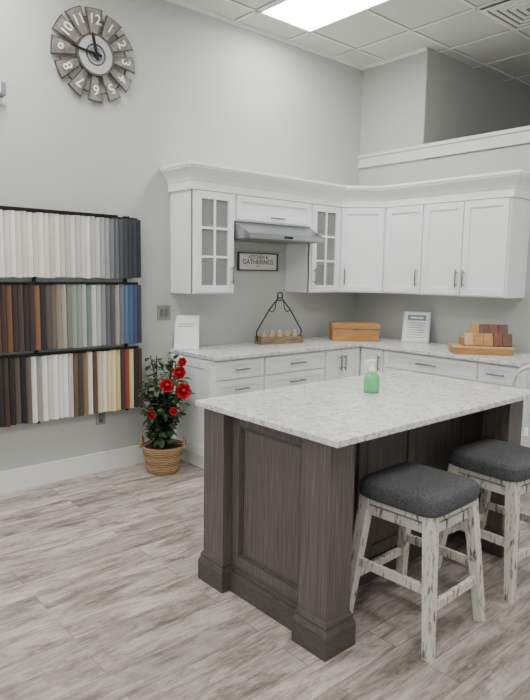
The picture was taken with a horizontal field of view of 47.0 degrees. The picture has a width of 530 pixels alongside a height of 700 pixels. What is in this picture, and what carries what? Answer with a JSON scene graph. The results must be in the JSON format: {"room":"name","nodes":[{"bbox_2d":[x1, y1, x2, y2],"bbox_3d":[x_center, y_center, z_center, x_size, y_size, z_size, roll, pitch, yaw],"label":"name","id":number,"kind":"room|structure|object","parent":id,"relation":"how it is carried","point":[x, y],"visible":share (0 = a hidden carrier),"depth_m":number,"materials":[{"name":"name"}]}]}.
{"room":"store","nodes":[
{"label":"store","id":0,"kind":"room"},
{"bbox_2d":[0,0,362,470],"bbox_3d":[-2.084,-0.792,3.823,8.000,3.625,0.100,-5,9,-41],"label":"wall","id":1,"kind":"structure","parent":0,"point":[203,88],"depth_m":4.80,"materials":[{"name":"paint"}]},
{"bbox_2d":[0,82,5,104],"bbox_3d":[-1.695,-1.662,3.917,0.070,0.140,0.090,-5,9,-41],"label":"bracket","id":2,"kind":"object","parent":1,"relation":"attached to","point":[2,84],"visible":1,"depth_m":3.89,"materials":[{"name":"metal"}]},
{"bbox_2d":[0,206,141,426],"bbox_3d":[-1.596,-0.214,4.202,1.650,1.500,0.094,-5,9,-41],"label":"rack","id":3,"kind":"object","parent":1,"relation":"attached to","point":[35,387],"visible":0.99,"depth_m":4.32,"materials":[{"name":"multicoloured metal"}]},
{"bbox_2d":[0,445,144,492],"bbox_3d":[-2.939,1.018,3.242,5.700,0.150,0.018,-5,9,-41],"label":"baseboard","id":4,"kind":"structure","parent":1,"relation":"attached to","point":[39,474],"depth_m":4.52,"materials":[{"name":"white paint"}]},
{"bbox_2d":[50,5,134,103],"bbox_3d":[-1.202,-2.080,4.298,0.632,0.632,0.080,-5,9,-41],"label":"wall clock","id":5,"kind":"object","parent":1,"relation":"attached to","point":[93,51],"visible":1,"depth_m":4.27,"materials":[{"name":"wood"}]},
{"bbox_2d":[96,412,105,424],"bbox_3d":[-1.256,0.510,4.659,0.075,0.120,0.012,-5,9,-41],"label":"wall outlet","id":6,"kind":"object","parent":1,"relation":"attached to","point":[100,417],"visible":0.66,"depth_m":4.65,"materials":[{"name":"grey plastic"}]},
{"bbox_2d":[157,305,169,319],"bbox_3d":[-0.818,-0.303,4.931,0.120,0.120,0.012,-5,9,-41],"label":"switch plate","id":7,"kind":"object","parent":1,"relation":"attached to","point":[163,311],"visible":1,"depth_m":4.93,"materials":[{"name":"grey plastic"}]},
{"bbox_2d":[237,252,277,270],"bbox_3d":[-0.061,-0.798,5.521,0.470,0.160,0.023,-5,9,-41],"label":"wall sign","id":8,"kind":"object","parent":1,"relation":"attached to","point":[246,261],"visible":1,"depth_m":5.51,"materials":[{"name":"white wood"}]},
{"bbox_2d":[160,160,529,297],"bbox_3d":[0.702,-0.930,4.890,2.384,0.982,1.939,-5,9,-41],"label":"upper cabinet","id":9,"kind":"object","parent":1,"relation":"attached to","point":[465,236],"visible":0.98,"depth_m":5.14,"materials":[{"name":"white wood"}]},
{"bbox_2d":[234,221,323,243],"bbox_3d":[0.037,-1.006,5.256,0.856,0.144,0.499,-5,9,-41],"label":"range hood","id":10,"kind":"object","parent":9,"relation":"attached to","point":[243,231],"visible":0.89,"depth_m":5.08,"materials":[{"name":"silver metal"}]},
{"bbox_2d":[0,460,529,699],"bbox_3d":[1.722,1.359,2.115,11.200,0.100,8.100,-5,9,-41],"label":"floor","id":11,"kind":"structure","parent":0,"point":[103,596],"depth_m":2.71,"materials":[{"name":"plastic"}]},
{"bbox_2d":[139,436,186,474],"bbox_3d":[-0.788,0.802,4.717,0.341,0.279,0.328,-5,9,-41],"label":"wicker basket","id":12,"kind":"object","parent":11,"relation":"on","point":[162,454],"depth_m":4.62,"materials":[{"name":"wicker"}]},
{"bbox_2d":[136,354,194,474],"bbox_3d":[-0.759,0.488,4.637,0.449,0.923,0.496,-5,9,-41],"label":"plant","id":13,"kind":"object","parent":11,"relation":"on","point":[162,454],"visible":1,"depth_m":4.61,"materials":[{"name":"green plant"}]},
{"bbox_2d":[169,336,529,468],"bbox_3d":[0.777,0.471,5.011,2.308,0.913,2.148,-5,9,-41],"label":"base cabinet","id":14,"kind":"object","parent":11,"relation":"on","point":[218,370],"visible":0.5,"depth_m":4.95,"materials":[{"name":"white wood"}]},
{"bbox_2d":[169,336,529,366],"bbox_3d":[0.784,0.033,4.956,2.308,0.031,2.148,-5,9,-41],"label":"countertop","id":15,"kind":"structure","parent":14,"relation":"on","point":[220,352],"depth_m":5.10,"materials":[{"name":"stone"}]},
{"bbox_2d":[174,315,198,348],"bbox_3d":[-0.642,-0.146,4.992,0.200,0.267,0.119,1,7,-3],"label":"sign holder","id":16,"kind":"object","parent":15,"relation":"on","point":[186,327],"visible":1,"depth_m":5.01,"materials":[{"name":"white plastic"}]},
{"bbox_2d":[255,292,302,344],"bbox_3d":[0.132,-0.292,5.483,0.482,0.461,0.120,-3,8,-29],"label":"caddy","id":17,"kind":"object","parent":15,"relation":"on","point":[271,338],"visible":1,"depth_m":5.45,"materials":[{"name":"wood"}]},
{"bbox_2d":[329,322,379,341],"bbox_3d":[0.855,-0.178,5.852,0.450,0.165,0.255,1,7,-1],"label":"box","id":18,"kind":"object","parent":15,"relation":"on","point":[339,331],"visible":1,"depth_m":5.74,"materials":[{"name":"orange wood"}]},
{"bbox_2d":[401,311,430,343],"bbox_3d":[1.421,-0.213,5.722,0.250,0.286,0.194,4,8,21],"label":"sign holder","id":19,"kind":"object","parent":15,"relation":"on","point":[416,325],"visible":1,"depth_m":5.71,"materials":[{"name":"white paper"}]},
{"bbox_2d":[448,324,514,355],"bbox_3d":[1.773,-0.091,5.000,0.473,0.234,0.270,2,7,7],"label":"display","id":20,"kind":"object","parent":15,"relation":"on","point":[481,339],"visible":1,"depth_m":4.95,"materials":[{"name":"orange wood"}]},
{"bbox_2d":[195,370,529,661],"bbox_3d":[0.578,0.690,3.236,1.645,0.914,0.940,-5,9,-41],"label":"kitchen island","id":21,"kind":"object","parent":11,"relation":"on","point":[284,467],"visible":0.78,"depth_m":2.84,"materials":[{"name":"wood"}]},
{"bbox_2d":[195,370,529,447],"bbox_3d":[0.585,0.251,3.181,1.645,0.030,0.940,-5,9,-41],"label":"island countertop","id":22,"kind":"structure","parent":21,"relation":"on","point":[337,413],"depth_m":2.95,"materials":[{"name":"stone"}]},
{"bbox_2d":[363,359,379,392],"bbox_3d":[0.571,0.137,3.249,0.085,0.177,0.085,1,7,4],"label":"soap pump bottle","id":23,"kind":"object","parent":22,"relation":"on","point":[371,379],"visible":1,"depth_m":3.22,"materials":[{"name":"green plastic"}]},
{"bbox_2d":[350,462,485,662],"bbox_3d":[0.674,0.881,2.713,0.464,0.667,0.464,-6,10,-43],"label":"bar stool","id":24,"kind":"object","parent":11,"relation":"on","point":[426,500],"visible":0.98,"depth_m":2.60,"materials":[{"name":"white wood"}]},
{"bbox_2d":[438,439,529,604],"bbox_3d":[1.207,0.834,3.157,0.464,0.667,0.464,-5,9,-38],"label":"bar stool","id":25,"kind":"object","parent":11,"relation":"on","point":[490,461],"visible":0.88,"depth_m":2.97,"materials":[{"name":"white wood"}]},
{"bbox_2d":[511,365,529,440],"bbox_3d":[1.977,0.564,4.230,0.489,0.965,0.411,-4,9,-35],"label":"dining chair","id":26,"kind":"object","parent":11,"relation":"on","point":[525,433],"visible":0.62,"depth_m":4.16,"materials":[{"name":"paint"}]},
{"bbox_2d":[180,0,529,91],"bbox_3d":[1.781,-2.336,1.653,11.200,0.100,8.100,-5,9,-41],"label":"ceiling","id":27,"kind":"structure","parent":0,"point":[364,28],"depth_m":5.28,"materials":[{"name":"tile"}]},
{"bbox_2d":[258,0,389,31],"bbox_3d":[0.562,-2.662,4.620,0.586,0.007,1.198,-5,9,-41],"label":"ceiling light panel","id":28,"kind":"object","parent":27,"relation":"in","point":[307,15],"depth_m":4.84,"materials":[{"name":"white plastic"}]},
{"bbox_2d":[165,0,529,85],"bbox_3d":[1.813,-2.266,1.624,11.200,0.030,7.999,-5,9,-41],"label":"grid","id":29,"kind":"object","parent":27,"relation":"attached to","point":[235,22],"visible":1,"depth_m":5.35,"materials":[{"name":"white metal"}]},
{"bbox_2d":[480,0,529,30],"bbox_3d":[2.082,-2.646,4.737,0.570,0.019,0.570,-5,9,-41],"label":"ceiling air vent","id":30,"kind":"object","parent":27,"relation":"in","point":[513,14],"depth_m":4.81,"materials":[{"name":"white metal"}]},
{"bbox_2d":[354,51,457,338],"bbox_3d":[2.385,-1.143,7.200,3.200,3.625,0.865,-5,9,-41],"label":"wall corner","id":31,"kind":"structure","parent":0,"point":[393,93],"depth_m":6.01,"materials":[{"name":"grey paint"}]},
{"bbox_2d":[415,144,529,352],"bbox_3d":[3.881,-0.117,3.233,0.120,2.620,7.235,-5,9,-41],"label":"wall","id":32,"kind":"structure","parent":0,"point":[451,316],"depth_m":5.36,"materials":[{"name":"paint"}]},
{"bbox_2d":[358,125,529,168],"bbox_3d":[3.654,-1.527,3.348,0.195,0.132,7.998,-5,9,-41],"label":"ledge","id":33,"kind":"object","parent":32,"relation":"on","point":[520,135],"visible":1,"depth_m":5.48,"materials":[{"name":"paint"}]},
{"bbox_2d":[423,47,529,153],"bbox_3d":[2.695,-2.468,6.703,3.199,0.863,0.006,-5,9,-41],"label":"wall","id":34,"kind":"structure","parent":0,"point":[462,100],"depth_m":6.09,"materials":[{"name":"grey paint"}]}
]}

